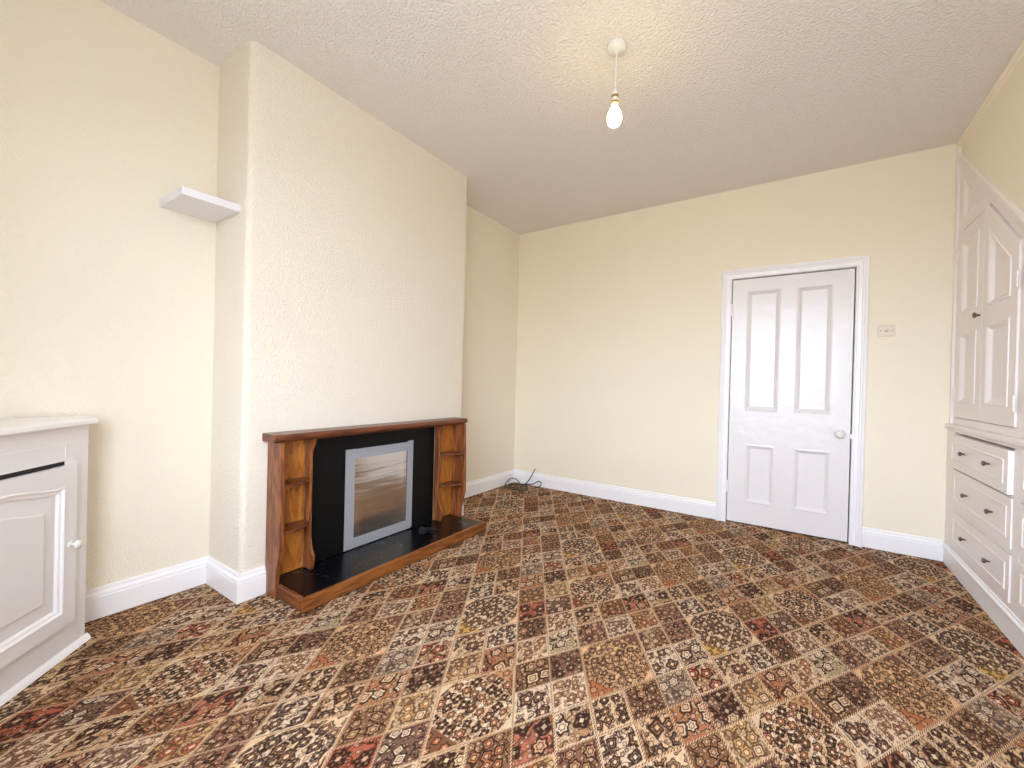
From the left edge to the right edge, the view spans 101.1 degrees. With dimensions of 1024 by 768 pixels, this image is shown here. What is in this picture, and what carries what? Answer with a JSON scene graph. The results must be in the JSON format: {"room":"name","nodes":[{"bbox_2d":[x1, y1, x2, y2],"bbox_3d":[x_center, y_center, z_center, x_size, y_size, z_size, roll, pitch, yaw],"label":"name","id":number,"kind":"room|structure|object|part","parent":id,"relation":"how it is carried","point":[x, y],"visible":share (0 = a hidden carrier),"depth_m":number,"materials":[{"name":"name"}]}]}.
{"room":"living room","nodes":[
{"label":"living room","id":0,"kind":"room"},
{"bbox_2d":[0,0,519,589],"bbox_3d":[-1.275,-0.310,2.885,0.160,2.761,4.500,2,0,34],"label":"wall","id":1,"kind":"structure","parent":0,"point":[107,292],"depth_m":1.96,"materials":[{"name":"beige paint"}]},
{"bbox_2d":[85,556,265,622],"bbox_3d":[-1.583,0.995,2.008,0.374,0.138,0.608,2,0,34],"label":"baseboard","id":2,"kind":"structure","parent":1,"relation":"attached to","point":[105,600],"depth_m":2.08,"materials":[{"name":"white paint"}]},
{"bbox_2d":[159,186,240,222],"bbox_3d":[-1.536,-0.877,2.077,0.286,0.036,0.243,2,0,34],"label":"floating shelf","id":3,"kind":"object","parent":1,"relation":"attached to","point":[184,200],"visible":1,"depth_m":2.04,"materials":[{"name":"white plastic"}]},
{"bbox_2d":[209,40,466,573],"bbox_3d":[-0.993,-0.302,2.841,0.356,2.761,1.642,2,0,34],"label":"wall","id":4,"kind":"structure","parent":0,"point":[340,269],"depth_m":2.35,"materials":[{"name":"beige paint"}]},
{"bbox_2d":[0,482,1023,767],"bbox_3d":[0.448,1.119,1.877,3.890,0.001,4.488,2,0,34],"label":"floor","id":5,"kind":"structure","parent":0,"point":[573,630],"depth_m":1.67,"materials":[{"name":"carpet"}]},
{"bbox_2d":[0,415,97,706],"bbox_3d":[-1.850,0.602,1.282,0.686,0.923,0.917,2,0,34],"label":"base cabinet","id":6,"kind":"object","parent":5,"relation":"on","point":[44,460],"visible":1,"depth_m":1.53,"materials":[{"name":"white wood"}]},
{"bbox_3d":[-1.683,0.628,1.381,0.009,0.465,0.426,1,0,-11],"label":"raised panel","id":7,"kind":"part","parent":6,"relation":"part of","materials":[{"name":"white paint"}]},
{"bbox_3d":[-1.680,0.629,1.382,0.016,0.519,0.480,1,0,-11],"label":"panel moulding","id":8,"kind":"part","parent":6,"relation":"part of","materials":[{"name":"white paint"}]},
{"bbox_3d":[-1.684,0.628,1.381,0.019,0.620,0.592,1,0,-11],"label":"cabinet door","id":9,"kind":"part","parent":6,"relation":"part of","materials":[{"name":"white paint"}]},
{"bbox_3d":[-1.701,1.055,1.405,0.017,0.024,0.732,1,0,-11],"label":"trim","id":10,"kind":"part","parent":6,"relation":"part of","materials":[{"name":"white paint"}]},
{"bbox_3d":[-1.710,0.628,1.649,0.041,0.034,0.034,1,0,-11],"label":"knob","id":11,"kind":"part","parent":6,"relation":"part of","materials":[{"name":"white plastic"}]},
{"bbox_2d":[262,417,467,598],"bbox_3d":[-0.811,0.669,2.702,0.142,0.824,1.456,2,0,34],"label":"surround","id":12,"kind":"object","parent":5,"relation":"on","point":[364,484],"visible":1,"depth_m":2.56,"materials":[{"name":"red wood"}]},
{"bbox_3d":[-1.198,0.684,2.132,0.142,0.781,0.022,2,0,34],"label":"panel","id":13,"kind":"part","parent":12,"relation":"part of","materials":[{"name":"red wood"}]},
{"bbox_2d":[284,519,308,534],"bbox_3d":[-1.145,0.752,2.213,0.120,0.016,0.172,2,0,34],"label":"niche shelf","id":14,"kind":"object","parent":12,"relation":"attached to","point":[290,525],"depth_m":2.23,"materials":[{"name":"red wood"}]},
{"bbox_2d":[285,477,309,488],"bbox_3d":[-1.139,0.517,2.212,0.120,0.016,0.172,2,0,34],"label":"niche shelf","id":15,"kind":"object","parent":12,"relation":"attached to","point":[290,482],"depth_m":2.22,"materials":[{"name":"red wood"}]},
{"bbox_2d":[262,417,467,442],"bbox_3d":[-0.805,0.279,2.703,0.134,0.042,1.456,2,0,34],"label":"mantel shelf","id":16,"kind":"object","parent":12,"relation":"attached to","point":[310,435],"depth_m":2.48,"materials":[{"name":"red wood"}]},
{"bbox_3d":[-0.864,0.655,2.744,0.008,0.712,0.979,2,0,34],"label":"black panel","id":17,"kind":"part","parent":12,"relation":"part of","materials":[{"name":"black stone"}]},
{"bbox_2d":[440,480,462,487],"bbox_3d":[-0.475,0.764,3.203,0.120,0.016,0.178,2,0,34],"label":"niche shelf","id":18,"kind":"object","parent":12,"relation":"attached to","point":[443,483],"depth_m":3.22,"materials":[{"name":"red wood"}]},
{"bbox_2d":[440,450,463,455],"bbox_3d":[-0.469,0.529,3.202,0.120,0.016,0.178,2,0,34],"label":"niche shelf","id":19,"kind":"object","parent":12,"relation":"attached to","point":[443,452],"depth_m":3.21,"materials":[{"name":"red wood"}]},
{"bbox_3d":[-0.416,0.664,3.286,0.142,0.712,0.022,2,0,34],"label":"panel","id":20,"kind":"part","parent":12,"relation":"part of","materials":[{"name":"red wood"}]},
{"bbox_2d":[278,514,485,612],"bbox_3d":[-0.731,1.050,2.661,0.340,0.069,1.410,2,0,34],"label":"hearth","id":21,"kind":"object","parent":5,"relation":"on","point":[304,589],"visible":0.97,"depth_m":2.42,"materials":[{"name":"black stone"}]},
{"bbox_2d":[504,469,541,490],"bbox_3d":[0.100,1.001,4.450,0.350,0.190,0.290,2,0,34],"label":"cable","id":22,"kind":"object","parent":5,"relation":"on","point":[519,483],"visible":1,"depth_m":4.47,"materials":[{"name":"grey plastic"}]},
{"bbox_2d":[942,423,1023,656],"bbox_3d":[2.435,0.710,1.805,0.478,0.917,2.107,2,0,34],"label":"drawer unit","id":23,"kind":"object","parent":5,"relation":"on","point":[983,545],"visible":1,"depth_m":2.13,"materials":[{"name":"white wood"}]},
{"bbox_3d":[2.525,0.412,2.305,0.005,0.116,0.790,2,0,34],"label":"drawer panel","id":24,"kind":"part","parent":23,"relation":"part of","materials":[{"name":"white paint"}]},
{"bbox_3d":[2.525,0.900,2.299,0.005,0.131,0.790,2,0,34],"label":"drawer panel","id":25,"kind":"part","parent":23,"relation":"part of","materials":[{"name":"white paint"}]},
{"bbox_3d":[2.531,0.647,2.298,0.005,0.148,0.790,2,0,34],"label":"drawer panel","id":26,"kind":"part","parent":23,"relation":"part of","materials":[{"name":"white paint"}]},
{"bbox_3d":[2.568,0.901,2.270,0.101,0.217,0.876,2,0,34],"label":"drawer","id":27,"kind":"part","parent":23,"relation":"part of","materials":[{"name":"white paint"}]},
{"bbox_3d":[2.575,0.648,2.268,0.101,0.234,0.876,2,0,34],"label":"drawer","id":28,"kind":"part","parent":23,"relation":"part of","materials":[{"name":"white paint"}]},
{"bbox_3d":[2.575,0.414,2.271,0.115,0.202,0.876,2,0,34],"label":"drawer","id":29,"kind":"part","parent":23,"relation":"part of","materials":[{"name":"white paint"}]},
{"bbox_3d":[2.397,0.895,2.132,0.031,0.026,0.026,2,0,34],"label":"knob","id":30,"kind":"part","parent":23,"relation":"part of","materials":[{"name":"grey metal"}]},
{"bbox_3d":[2.393,0.402,2.129,0.031,0.026,0.026,2,0,34],"label":"knob","id":31,"kind":"part","parent":23,"relation":"part of","materials":[{"name":"grey metal"}]},
{"bbox_2d":[949,146,1023,438],"bbox_3d":[2.420,-0.652,1.742,0.398,1.806,2.258,2,0,34],"label":"upper cabinet","id":32,"kind":"object","parent":23,"relation":"on","point":[987,369],"visible":1,"depth_m":2.30,"materials":[{"name":"white wood"}]},
{"bbox_3d":[2.735,-0.097,2.524,0.020,0.428,0.281,2,0,34],"label":"door panel","id":33,"kind":"part","parent":32,"relation":"part of","materials":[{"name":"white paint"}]},
{"bbox_3d":[2.746,-0.376,2.524,0.016,1.172,0.448,2,0,34],"label":"door","id":34,"kind":"part","parent":32,"relation":"part of","materials":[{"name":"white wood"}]},
{"bbox_3d":[2.749,-0.664,2.521,0.020,0.443,0.281,2,0,34],"label":"door panel","id":35,"kind":"part","parent":32,"relation":"part of","materials":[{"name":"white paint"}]},
{"bbox_3d":[2.765,-1.182,2.512,0.017,0.261,0.385,2,0,34],"label":"triangular panel","id":36,"kind":"part","parent":32,"relation":"part of","materials":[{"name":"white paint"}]},
{"bbox_3d":[2.622,-0.389,2.379,0.031,0.034,0.034,2,0,34],"label":"knob","id":37,"kind":"part","parent":32,"relation":"part of","materials":[{"name":"grey metal"}]},
{"bbox_3d":[2.278,-0.637,1.819,0.038,1.762,2.227,2,0,34],"label":"sloping casing","id":38,"kind":"part","parent":32,"relation":"part of","materials":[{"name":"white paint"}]},
{"bbox_3d":[2.482,-0.103,2.150,0.020,0.433,0.293,2,0,34],"label":"door panel","id":39,"kind":"part","parent":32,"relation":"part of","materials":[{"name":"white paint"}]},
{"bbox_3d":[2.495,-0.628,2.147,0.020,0.412,0.293,2,0,34],"label":"door panel","id":40,"kind":"part","parent":32,"relation":"part of","materials":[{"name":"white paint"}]},
{"bbox_3d":[2.490,-0.387,2.145,0.016,1.184,0.446,2,0,34],"label":"door","id":41,"kind":"part","parent":32,"relation":"part of","materials":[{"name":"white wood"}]},
{"bbox_3d":[2.395,0.641,2.118,0.031,0.026,0.026,2,0,34],"label":"knob","id":42,"kind":"part","parent":23,"relation":"part of","materials":[{"name":"grey metal"}]},
{"bbox_3d":[2.038,0.892,1.485,0.101,0.217,0.861,2,0,34],"label":"drawer","id":43,"kind":"part","parent":23,"relation":"part of","materials":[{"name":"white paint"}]},
{"bbox_3d":[2.044,0.638,1.484,0.101,0.234,0.861,2,0,34],"label":"drawer","id":44,"kind":"part","parent":23,"relation":"part of","materials":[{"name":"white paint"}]},
{"bbox_3d":[1.994,0.891,1.514,0.005,0.131,0.775,2,0,34],"label":"drawer panel","id":45,"kind":"part","parent":23,"relation":"part of","materials":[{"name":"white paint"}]},
{"bbox_3d":[2.050,0.405,1.482,0.101,0.202,0.861,2,0,34],"label":"drawer","id":46,"kind":"part","parent":23,"relation":"part of","materials":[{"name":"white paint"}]},
{"bbox_3d":[2.000,0.637,1.513,0.005,0.148,0.775,2,0,34],"label":"drawer panel","id":47,"kind":"part","parent":23,"relation":"part of","materials":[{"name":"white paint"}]},
{"bbox_3d":[2.006,0.403,1.512,0.005,0.116,0.775,2,0,34],"label":"drawer panel","id":48,"kind":"part","parent":23,"relation":"part of","materials":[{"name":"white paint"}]},
{"bbox_2d":[100,0,1023,233],"bbox_3d":[0.422,-1.703,1.845,4.150,0.120,4.750,2,0,34],"label":"ceiling","id":49,"kind":"structure","parent":0,"point":[514,96],"depth_m":2.25,"materials":[{"name":"white paint"}]},
{"bbox_2d":[607,38,625,127],"bbox_3d":[0.503,-1.445,2.041,0.088,0.392,0.088,2,0,34],"label":"pendant lamp","id":50,"kind":"object","parent":49,"relation":"hanging from","point":[617,46],"visible":1,"depth_m":2.02,"materials":[{"name":"white plastic"}]},
{"bbox_3d":[0.497,-1.302,2.043,0.070,0.106,0.070,2,0,34],"label":"bulb","id":51,"kind":"part","parent":50,"relation":"part of","materials":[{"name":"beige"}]},
{"bbox_3d":[0.504,-1.506,2.041,0.007,0.191,0.005,2,0,34],"label":"cord","id":52,"kind":"part","parent":50,"relation":"part of","materials":[{"name":"white plastic"}]},
{"bbox_2d":[514,144,957,554],"bbox_3d":[1.660,-0.240,3.700,4.110,2.761,0.140,2,0,34],"label":"wall","id":53,"kind":"structure","parent":0,"point":[619,324],"depth_m":3.63,"materials":[{"name":"beige paint"}]},
{"bbox_2d":[462,469,715,518],"bbox_3d":[0.476,1.039,3.547,2.062,0.138,1.414,2,0,34],"label":"baseboard","id":54,"kind":"structure","parent":53,"relation":"attached to","point":[707,509],"depth_m":4.08,"materials":[{"name":"white paint"}]},
{"bbox_2d":[716,255,869,547],"bbox_3d":[2.164,0.113,3.318,0.946,2.085,0.198,2,0,34],"label":"door","id":55,"kind":"structure","parent":53,"relation":"in","point":[793,350],"depth_m":3.25,"materials":[{"name":"white paint"}]},
{"bbox_3d":[1.990,0.730,3.392,0.204,0.474,0.023,2,0,34],"label":"panel","id":56,"kind":"part","parent":55,"relation":"part of","materials":[{"name":"white paint"}]},
{"bbox_3d":[2.014,-0.270,3.387,0.234,0.974,0.023,2,0,34],"label":"panel","id":57,"kind":"part","parent":55,"relation":"part of","materials":[{"name":"white paint"}]},
{"bbox_3d":[2.271,0.738,3.201,0.230,0.474,0.023,2,0,34],"label":"panel","id":58,"kind":"part","parent":55,"relation":"part of","materials":[{"name":"white paint"}]},
{"bbox_3d":[2.290,-0.262,3.201,0.224,0.974,0.023,2,0,34],"label":"panel","id":59,"kind":"part","parent":55,"relation":"part of","materials":[{"name":"white paint"}]},
{"bbox_3d":[2.394,0.365,3.077,0.064,0.064,0.062,2,0,34],"label":"knob","id":60,"kind":"part","parent":55,"relation":"part of","materials":[{"name":"white plastic"}]},
{"bbox_2d":[878,325,894,336],"bbox_3d":[2.625,-0.374,2.952,0.092,0.080,0.021,2,0,34],"label":"light switch","id":61,"kind":"object","parent":53,"relation":"attached to","point":[883,330],"visible":1,"depth_m":2.95,"materials":[{"name":"beige plastic"}]},
{"bbox_2d":[862,527,943,561],"bbox_3d":[2.677,1.098,2.901,0.416,0.138,0.018,2,0,34],"label":"baseboard","id":62,"kind":"structure","parent":53,"relation":"attached to","point":[901,543],"depth_m":2.89,"materials":[{"name":"white paint"}]},
{"bbox_2d":[962,55,1023,212],"bbox_3d":[1.698,-0.225,0.874,0.120,2.761,4.500,2,0,34],"label":"wall","id":63,"kind":"structure","parent":0,"point":[995,145],"depth_m":2.16,"materials":[{"name":"beige paint"}]},
{"bbox_2d":[956,39,1023,146],"bbox_3d":[1.716,-1.589,0.969,0.022,0.033,4.350,2,0,34],"label":"trim","id":64,"kind":"structure","parent":63,"relation":"attached to","point":[1019,53],"depth_m":2.26,"materials":[{"name":"beige paint"}]}
]}

